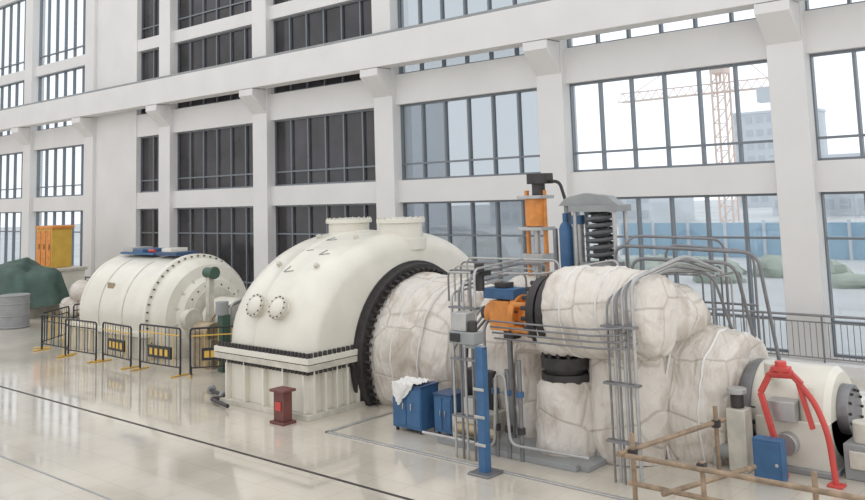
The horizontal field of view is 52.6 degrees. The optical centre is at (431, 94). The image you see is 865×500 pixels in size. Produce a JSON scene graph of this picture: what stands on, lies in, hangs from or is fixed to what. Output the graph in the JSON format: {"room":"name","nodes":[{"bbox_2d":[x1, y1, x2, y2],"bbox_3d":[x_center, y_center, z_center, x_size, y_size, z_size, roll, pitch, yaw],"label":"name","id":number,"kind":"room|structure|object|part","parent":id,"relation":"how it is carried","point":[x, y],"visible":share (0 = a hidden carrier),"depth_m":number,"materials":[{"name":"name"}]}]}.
{"room":"power station hall","nodes":[
{"label":"power station hall","id":0,"kind":"room"},
{"bbox_2d":[0,307,864,499],"bbox_3d":[-20.192,9.479,30.510,88.000,0.300,32.400,-7,-9,41],"label":"floor","id":1,"kind":"structure","parent":0,"point":[112,458],"depth_m":17.99,"materials":[{"name":"tile"}]},
{"bbox_2d":[0,293,30,328],"bbox_3d":[-18.253,9.439,38.278,1.280,1.410,1.280,-7,-9,41],"label":"drum","id":2,"kind":"object","parent":1,"relation":"on","point":[14,307],"visible":1,"depth_m":37.80,"materials":[{"name":"grey paint"}]},
{"bbox_2d":[11,0,45,260],"bbox_3d":[-26.492,-0.506,57.395,1.060,26.000,1.650,-7,-9,41],"label":"column","id":3,"kind":"structure","parent":1,"relation":"on","point":[25,136],"depth_m":56.91,"materials":[{"name":"paint"}]},
{"bbox_2d":[0,257,69,317],"bbox_3d":[-19.743,9.328,42.698,4.707,2.724,2.975,-7,-9,41],"label":"tarpaulin","id":4,"kind":"object","parent":1,"relation":"on","point":[47,288],"visible":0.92,"depth_m":41.49,"materials":[{"name":"green fabric"}]},
{"bbox_2d":[34,306,69,347],"bbox_3d":[-14.291,8.788,33.241,0.640,1.304,2.010,-2,-7,5],"label":"crowd barrier","id":5,"kind":"object","parent":1,"relation":"on","point":[57,309],"visible":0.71,"depth_m":33.17,"materials":[{"name":"black metal"}]},
{"bbox_2d":[33,314,76,355],"bbox_3d":[-13.463,8.534,31.245,2.009,1.304,0.679,-7,-9,41],"label":"crowd barrier","id":6,"kind":"object","parent":1,"relation":"on","point":[46,315],"visible":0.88,"depth_m":31.36,"materials":[{"name":"black metal"}]},
{"bbox_2d":[56,265,87,306],"bbox_3d":[-20.117,10.216,46.981,3.300,1.950,1.700,-7,-9,41],"label":"crate","id":7,"kind":"object","parent":1,"relation":"on","point":[71,274],"visible":0.1,"depth_m":46.06,"materials":[{"name":"beige paint"}]},
{"bbox_2d":[35,225,74,267],"bbox_3d":[-20.430,8.169,47.311,2.000,2.190,1.280,-7,-9,41],"label":"tall cabinet","id":8,"kind":"object","parent":7,"relation":"on","point":[53,242],"visible":0.9,"depth_m":46.74,"materials":[{"name":"paint"}]},
{"bbox_2d":[60,279,87,316],"bbox_3d":[-16.323,9.566,41.266,2.375,1.736,1.962,-7,-9,41],"label":"bundle","id":9,"kind":"object","parent":1,"relation":"on","point":[76,290],"visible":0.39,"depth_m":40.73,"materials":[{"name":"white fabric"}]},
{"bbox_2d":[73,303,79,318],"bbox_3d":[-13.810,9.031,35.511,0.640,1.302,2.007,-4,-7,22],"label":"crowd barrier","id":10,"kind":"object","parent":1,"relation":"on","point":[78,303],"visible":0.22,"depth_m":34.68,"materials":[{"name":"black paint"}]},
{"bbox_2d":[56,318,104,362],"bbox_3d":[-11.964,8.321,29.786,2.009,1.304,0.640,-7,-8,38],"label":"crowd barrier","id":11,"kind":"object","parent":1,"relation":"on","point":[66,319],"visible":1,"depth_m":29.70,"materials":[{"name":"black metal"}]},
{"bbox_2d":[71,0,97,279],"bbox_3d":[-20.400,-1.300,52.116,1.060,26.000,1.650,-7,-9,41],"label":"column","id":12,"kind":"structure","parent":1,"relation":"on","point":[86,126],"depth_m":51.40,"materials":[{"name":"paint"}]},
{"bbox_2d":[93,322,138,369],"bbox_3d":[-10.284,8.125,28.532,2.009,1.304,0.640,-8,-9,44],"label":"crowd barrier","id":13,"kind":"object","parent":1,"relation":"on","point":[115,344],"visible":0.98,"depth_m":28.46,"materials":[{"name":"black metal"}]},
{"bbox_2d":[64,254,245,372],"bbox_3d":[-7.692,7.600,30.334,12.400,4.120,4.450,-7,-9,41],"label":"electric generator","id":14,"kind":"object","parent":1,"relation":"on","point":[186,292],"visible":0.57,"depth_m":29.88,"materials":[{"name":"beige paint"}]},
{"bbox_2d":[120,246,197,255],"bbox_3d":[-10.141,5.789,32.538,3.800,0.250,1.000,-7,-9,41],"label":"crate","id":15,"kind":"object","parent":14,"relation":"on","point":[140,250],"visible":1,"depth_m":32.05,"materials":[{"name":"blue paint"}]},
{"bbox_3d":[-6.842,7.067,27.870,0.525,3.047,2.415,1,-7,-26],"label":"oil pump motor","id":16,"kind":"part","parent":14,"relation":"part of","materials":[{"name":"green paint"}]},
{"bbox_2d":[131,323,188,377],"bbox_3d":[-8.391,7.825,26.964,2.159,1.424,0.640,-7,-8,38],"label":"crowd barrier","id":17,"kind":"object","parent":1,"relation":"on","point":[156,351],"visible":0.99,"depth_m":26.90,"materials":[{"name":"black metal"}]},
{"bbox_2d":[146,0,177,247],"bbox_3d":[-14.308,-2.095,46.837,1.060,26.000,1.650,-7,-9,41],"label":"column","id":18,"kind":"structure","parent":1,"relation":"on","point":[162,115],"depth_m":46.14,"materials":[{"name":"paint"}]},
{"bbox_2d":[0,386,413,499],"bbox_3d":[-19.276,9.160,29.314,81.000,0.006,3.170,-7,-9,41],"label":"floor strip","id":19,"kind":"object","parent":1,"relation":"on","point":[308,471],"depth_m":17.62,"materials":[{"name":"metal"}]},
{"bbox_2d":[189,325,232,377],"bbox_3d":[-6.507,7.698,26.368,1.559,1.424,0.640,-1,-7,-11],"label":"crowd barrier","id":20,"kind":"object","parent":1,"relation":"on","point":[207,353],"visible":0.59,"depth_m":26.30,"materials":[{"name":"black metal"}]},
{"bbox_2d":[207,385,228,407],"bbox_3d":[-5.564,7.891,22.865,0.476,0.200,2.358,0,-7,-19],"label":"fittings","id":21,"kind":"object","parent":1,"relation":"on","point":[211,389],"visible":0.84,"depth_m":22.82,"materials":[{"name":"metal"}]},
{"bbox_2d":[239,0,275,279],"bbox_3d":[-8.216,-2.889,41.558,1.060,26.000,1.650,-7,-9,41],"label":"column","id":22,"kind":"structure","parent":1,"relation":"on","point":[258,101],"depth_m":40.78,"materials":[{"name":"paint"}]},
{"bbox_2d":[269,386,295,425],"bbox_3d":[-3.483,7.257,20.436,0.500,0.780,0.400,-7,-9,41],"label":"pedestal stand","id":23,"kind":"object","parent":1,"relation":"on","point":[282,395],"visible":1,"depth_m":20.32,"materials":[{"name":"red paint"}]},
{"bbox_2d":[360,0,408,229],"bbox_3d":[-2.124,-3.684,36.279,1.060,26.000,1.650,-7,-9,41],"label":"column","id":24,"kind":"structure","parent":1,"relation":"on","point":[381,82],"depth_m":35.58,"materials":[{"name":"paint"}]},
{"bbox_2d":[391,381,438,434],"bbox_3d":[-0.371,6.931,19.512,0.890,1.020,0.670,-7,-9,41],"label":"base cabinet","id":25,"kind":"object","parent":1,"relation":"on","point":[415,411],"visible":0.85,"depth_m":19.21,"materials":[{"name":"metal"}]},
{"bbox_2d":[392,376,430,404],"bbox_3d":[-0.449,6.589,19.488,0.746,0.537,0.613,-7,-9,41],"label":"rag","id":26,"kind":"object","parent":25,"relation":"on","point":[401,388],"visible":1,"depth_m":19.40,"materials":[{"name":"white fabric"}]},
{"bbox_2d":[432,388,460,436],"bbox_3d":[0.404,6.921,19.065,0.540,0.890,0.620,-7,-9,41],"label":"base cabinet","id":27,"kind":"object","parent":1,"relation":"on","point":[443,399],"visible":0.76,"depth_m":18.88,"materials":[{"name":"metal"}]},
{"bbox_2d":[214,173,864,499],"bbox_3d":[2.342,5.261,20.595,15.540,6.780,8.541,-7,-9,41],"label":"turbine","id":28,"kind":"object","parent":1,"relation":"on","point":[557,368],"visible":0.94,"depth_m":17.68,"materials":[{"name":"beige paint"}]},
{"bbox_3d":[-1.686,6.374,24.600,4.050,5.800,7.700,-7,-9,41],"label":"pressure casing","id":29,"kind":"part","parent":28,"relation":"part of","materials":[{"name":"beige paint"}]},
{"bbox_3d":[1.748,6.225,18.266,8.000,2.007,3.501,-7,-9,41],"label":"frame","id":30,"kind":"part","parent":28,"relation":"part of","materials":[{"name":"grey paint"}]},
{"bbox_2d":[522,0,581,270],"bbox_3d":[3.968,-4.478,31.000,1.060,26.000,1.650,-7,-9,41],"label":"column","id":31,"kind":"structure","parent":1,"relation":"on","point":[546,57],"depth_m":30.22,"materials":[{"name":"paint"}]},
{"bbox_2d":[616,406,864,499],"bbox_3d":[5.463,5.998,13.956,4.350,1.250,2.526,-7,-9,41],"label":"handrail","id":32,"kind":"object","parent":1,"relation":"on","point":[631,453],"visible":1,"depth_m":14.03,"materials":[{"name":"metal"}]},
{"bbox_2d":[752,435,787,481],"bbox_3d":[5.895,6.386,15.279,0.500,0.750,0.300,-7,-9,41],"label":"junction box","id":33,"kind":"object","parent":1,"relation":"on","point":[769,453],"visible":0.84,"depth_m":15.18,"materials":[{"name":"paint"}]},
{"bbox_2d":[754,0,837,361],"bbox_3d":[10.059,-5.273,25.721,1.060,26.000,1.650,-7,-9,41],"label":"column","id":34,"kind":"structure","parent":1,"relation":"on","point":[781,22],"depth_m":24.78,"materials":[{"name":"paint"}]},
{"bbox_2d":[757,360,846,489],"bbox_3d":[6.466,5.756,15.431,1.376,2.020,0.240,-7,-9,41],"label":"frame","id":35,"kind":"object","parent":1,"relation":"on","point":[780,369],"visible":0.96,"depth_m":15.38,"materials":[{"name":"paint"}]},
{"bbox_2d":[769,356,864,379],"bbox_3d":[-11.728,10.342,43.141,79.900,0.300,0.400,-7,-9,41],"label":"trim","id":36,"kind":"structure","parent":1,"relation":"on","point":[854,371],"depth_m":23.25,"materials":[{"name":"paint"}]},
{"bbox_2d":[707,307,864,362],"bbox_3d":[11.668,6.500,22.935,15.641,1.285,0.070,-7,-9,41],"label":"guard railing","id":37,"kind":"object","parent":36,"relation":"on","point":[709,309],"visible":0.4,"depth_m":24.05,"materials":[{"name":"metal"}]},
{"bbox_3d":[-38.676,1.083,67.952,1.060,26.000,1.650,-7,-9,41],"label":"column","id":38,"kind":"structure","parent":1,"relation":"on","visible":0},
{"bbox_2d":[0,0,804,131],"bbox_3d":[-12.188,-0.479,44.238,79.900,1.430,0.750,-7,-9,41],"label":"girder","id":39,"kind":"object","parent":38,"relation":"on","point":[508,27],"visible":1,"depth_m":34.48,"materials":[{"name":"paint"}]},
{"bbox_2d":[0,0,864,364],"bbox_3d":[-11.696,-2.368,45.167,80.000,26.000,0.550,-7,-9,41],"label":"wall","id":40,"kind":"structure","parent":0,"point":[119,200],"depth_m":35.28,"materials":[{"name":"paint"}]},
{"bbox_2d":[0,212,21,262],"bbox_3d":[-28.857,10.229,59.264,7.130,4.550,0.180,-7,-9,41],"label":"window","id":41,"kind":"structure","parent":40,"relation":"in","point":[6,231],"depth_m":58.70,"materials":[{"name":"grey metal"}]},
{"bbox_2d":[0,152,22,198],"bbox_3d":[-29.006,5.572,59.794,7.130,3.070,0.180,-7,-9,41],"label":"window","id":42,"kind":"structure","parent":40,"relation":"in","point":[7,189],"depth_m":59.42,"materials":[{"name":"grey metal"}]},
{"bbox_2d":[0,81,23,136],"bbox_3d":[-29.150,1.053,60.307,7.130,3.570,0.180,-7,-9,41],"label":"window","id":43,"kind":"structure","parent":40,"relation":"in","point":[17,83],"depth_m":60.34,"materials":[{"name":"grey metal"}]},
{"bbox_2d":[0,0,25,75],"bbox_3d":[-29.307,-3.848,60.864,7.130,5.000,0.180,-7,-9,41],"label":"window","id":44,"kind":"structure","parent":40,"relation":"in","point":[9,67],"depth_m":60.73,"materials":[{"name":"grey metal"}]},
{"bbox_2d":[35,210,82,265],"bbox_3d":[-22.765,9.435,53.986,7.130,4.550,0.180,-7,-9,41],"label":"window","id":45,"kind":"structure","parent":40,"relation":"in","point":[80,211],"depth_m":53.33,"materials":[{"name":"grey metal"}]},
{"bbox_2d":[36,145,83,197],"bbox_3d":[-22.914,4.777,54.515,7.130,3.070,0.180,-7,-9,41],"label":"window","id":46,"kind":"structure","parent":40,"relation":"in","point":[63,185],"depth_m":54.65,"materials":[{"name":"grey metal"}]},
{"bbox_2d":[38,66,84,130],"bbox_3d":[-23.058,0.259,55.028,7.130,3.570,0.180,-7,-9,41],"label":"window","id":47,"kind":"structure","parent":40,"relation":"in","point":[83,67],"depth_m":55.65,"materials":[{"name":"grey metal"}]},
{"bbox_2d":[39,0,85,65],"bbox_3d":[-23.215,-4.643,55.585,7.130,5.000,0.180,-7,-9,41],"label":"window","id":48,"kind":"structure","parent":40,"relation":"in","point":[75,47],"depth_m":56.14,"materials":[{"name":"grey metal"}]},
{"bbox_2d":[140,208,157,247],"bbox_3d":[-14.992,8.421,47.250,2.660,4.550,0.180,-7,-9,41],"label":"window","id":49,"kind":"structure","parent":40,"relation":"in","point":[148,217],"depth_m":47.75,"materials":[{"name":"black glass"}]},
{"bbox_2d":[140,135,158,192],"bbox_3d":[-15.141,3.763,47.779,2.660,3.070,0.180,-7,-9,41],"label":"window","id":50,"kind":"structure","parent":40,"relation":"in","point":[149,145],"depth_m":48.10,"materials":[{"name":"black glass"}]},
{"bbox_2d":[141,0,158,38],"bbox_3d":[-15.442,-5.656,48.850,2.660,5.000,0.180,-7,-9,41],"label":"window","id":51,"kind":"structure","parent":40,"relation":"in","point":[150,8],"depth_m":49.07,"materials":[{"name":"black glass"}]},
{"bbox_2d":[141,48,158,114],"bbox_3d":[-15.285,-0.755,48.293,2.660,3.570,0.180,-7,-9,41],"label":"window","id":52,"kind":"structure","parent":40,"relation":"in","point":[149,59],"depth_m":48.77,"materials":[{"name":"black glass"}]},
{"bbox_2d":[177,26,251,108],"bbox_3d":[-10.874,-1.331,44.471,7.130,3.570,0.180,-7,-9,41],"label":"window","id":53,"kind":"structure","parent":40,"relation":"in","point":[234,45],"depth_m":44.72,"materials":[{"name":"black glass"}]},
{"bbox_2d":[177,124,252,190],"bbox_3d":[-10.730,3.188,43.957,7.130,3.070,0.180,-7,-9,41],"label":"window","id":54,"kind":"structure","parent":40,"relation":"in","point":[215,158],"depth_m":44.10,"materials":[{"name":"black glass"}]},
{"bbox_2d":[178,0,251,29],"bbox_3d":[-11.031,-6.231,45.027,7.130,5.000,0.180,-7,-9,41],"label":"window","id":55,"kind":"structure","parent":40,"relation":"in","point":[190,12],"depth_m":45.45,"materials":[{"name":"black glass"}]},
{"bbox_2d":[177,206,253,290],"bbox_3d":[-10.581,7.846,43.428,7.130,4.550,0.180,-7,-9,41],"label":"window","id":56,"kind":"structure","parent":40,"relation":"in","point":[225,233],"depth_m":43.30,"materials":[{"name":"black glass"}]},
{"bbox_2d":[273,0,290,4],"bbox_3d":[-4.939,-7.026,39.748,7.130,5.000,0.180,-7,-9,41],"label":"window","id":57,"kind":"structure","parent":40,"relation":"in","point":[275,2],"depth_m":41.60,"materials":[{"name":"grey metal"}]},
{"bbox_2d":[273,0,371,93],"bbox_3d":[-4.782,-2.125,39.192,7.130,3.570,0.180,-7,-9,41],"label":"window","id":58,"kind":"structure","parent":40,"relation":"in","point":[351,19],"depth_m":39.27,"materials":[{"name":"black glass"}]},
{"bbox_2d":[275,109,375,185],"bbox_3d":[-4.638,2.394,38.678,7.130,3.070,0.180,-7,-9,41],"label":"window","id":59,"kind":"structure","parent":40,"relation":"in","point":[334,148],"depth_m":38.68,"materials":[{"name":"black glass"}]},
{"bbox_2d":[276,203,376,256],"bbox_3d":[-4.489,7.051,38.149,7.130,4.550,0.180,-7,-9,41],"label":"window","id":60,"kind":"structure","parent":40,"relation":"in","point":[295,224],"depth_m":39.16,"materials":[{"name":"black glass"}]},
{"bbox_2d":[397,0,523,73],"bbox_3d":[1.310,-2.920,33.913,7.130,3.570,0.180,-7,-9,41],"label":"window","id":61,"kind":"structure","parent":40,"relation":"in","point":[489,2],"depth_m":34.66,"materials":[{"name":"grey metal"}]},
{"bbox_2d":[400,88,540,179],"bbox_3d":[1.454,1.599,33.399,7.130,3.070,0.180,-7,-9,41],"label":"window","id":62,"kind":"structure","parent":40,"relation":"in","point":[521,156],"depth_m":33.42,"materials":[{"name":"grey metal"}]},
{"bbox_2d":[403,199,542,281],"bbox_3d":[1.603,6.257,32.870,7.130,4.550,0.180,-7,-9,41],"label":"window","id":63,"kind":"structure","parent":40,"relation":"in","point":[498,235],"depth_m":32.89,"materials":[{"name":"grey metal"}]},
{"bbox_2d":[567,12,755,47],"bbox_3d":[7.402,-3.714,28.634,7.130,3.570,0.180,-7,-9,41],"label":"window","id":64,"kind":"structure","parent":40,"relation":"in","point":[731,15],"depth_m":28.41,"materials":[{"name":"grey metal"}]},
{"bbox_2d":[569,60,774,171],"bbox_3d":[7.546,0.805,28.120,7.130,3.070,0.180,-7,-9,41],"label":"window","id":65,"kind":"structure","parent":40,"relation":"in","point":[740,142],"depth_m":28.10,"materials":[{"name":"grey metal"}]},
{"bbox_2d":[577,193,787,351],"bbox_3d":[7.695,5.462,27.591,7.130,4.550,0.180,-7,-9,41],"label":"window","id":66,"kind":"structure","parent":40,"relation":"in","point":[747,237],"depth_m":26.75,"materials":[{"name":"grey metal"}]},
{"bbox_2d":[805,0,864,10],"bbox_3d":[13.494,-4.509,23.355,7.130,3.570,0.180,-7,-9,41],"label":"window","id":67,"kind":"structure","parent":40,"relation":"in","point":[806,1],"depth_m":25.04,"materials":[{"name":"grey metal"}]},
{"bbox_2d":[809,48,864,160],"bbox_3d":[13.638,0.010,22.841,7.130,3.070,0.180,-7,-9,41],"label":"window","id":68,"kind":"structure","parent":40,"relation":"in","point":[860,134],"depth_m":24.49,"materials":[{"name":"grey metal"}]},
{"bbox_2d":[821,191,864,358],"bbox_3d":[13.787,4.668,22.312,7.130,4.550,0.180,-7,-9,41],"label":"window","id":69,"kind":"structure","parent":40,"relation":"in","point":[826,238],"depth_m":24.45,"materials":[{"name":"grey metal"}]},
{"label":"outside","id":70,"kind":"structure","parent":0,"visible":0},
{"bbox_2d":[0,200,864,355],"bbox_3d":[76.590,21.615,161.854,420.000,0.300,293.600,-7,-9,41],"label":"ground","id":71,"kind":"structure","parent":70,"point":[847,302],"depth_m":70.50,"materials":[{"name":"concrete"}]},
{"bbox_2d":[406,102,448,225],"bbox_3d":[-11.263,13.049,164.564,26.600,22.900,14.300,-7,-9,41],"label":"building","id":72,"kind":"structure","parent":71,"relation":"on","point":[434,113],"depth_m":157.25,"materials":[{"name":"grey"}]},
{"bbox_2d":[490,195,694,224],"bbox_3d":[25.971,17.248,145.525,30.600,7.900,15.300,-7,-9,41],"label":"building","id":73,"kind":"structure","parent":71,"relation":"on","point":[656,209],"depth_m":136.45,"materials":[{"name":"grey"}]},
{"bbox_2d":[618,65,769,222],"bbox_3d":[28.595,4.121,94.547,18.032,22.300,1.600,-7,-9,41],"label":"tower crane","id":74,"kind":"object","parent":71,"relation":"on","point":[762,93],"visible":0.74,"depth_m":92.40,"materials":[{"name":"beige paint"}]},
{"bbox_2d":[542,254,864,288],"bbox_3d":[26.075,9.692,45.881,49.434,2.322,8.729,-7,-9,41],"label":"hedge","id":75,"kind":"object","parent":71,"relation":"on","point":[842,276],"visible":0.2,"depth_m":49.83,"materials":[{"name":"green plant"}]},
{"bbox_2d":[618,219,864,259],"bbox_3d":[26.655,10.496,63.705,29.000,2.800,0.400,-7,-9,41],"label":"hoarding","id":76,"kind":"object","parent":71,"relation":"on","point":[838,249],"visible":0.52,"depth_m":66.76,"materials":[{"name":"blue"}]},
{"bbox_2d":[733,108,827,206],"bbox_3d":[84.744,15.383,212.096,18.600,22.900,12.300,-7,-9,41],"label":"building","id":77,"kind":"structure","parent":71,"relation":"on","point":[756,125],"depth_m":210.26,"materials":[{"name":"grey"}]},
{"bbox_2d":[766,153,864,215],"bbox_3d":[72.011,14.748,145.328,26.600,9.900,15.300,-7,-9,41],"label":"building","id":78,"kind":"structure","parent":71,"relation":"on","point":[836,204],"depth_m":140.65,"materials":[{"name":"grey"}]}
]}

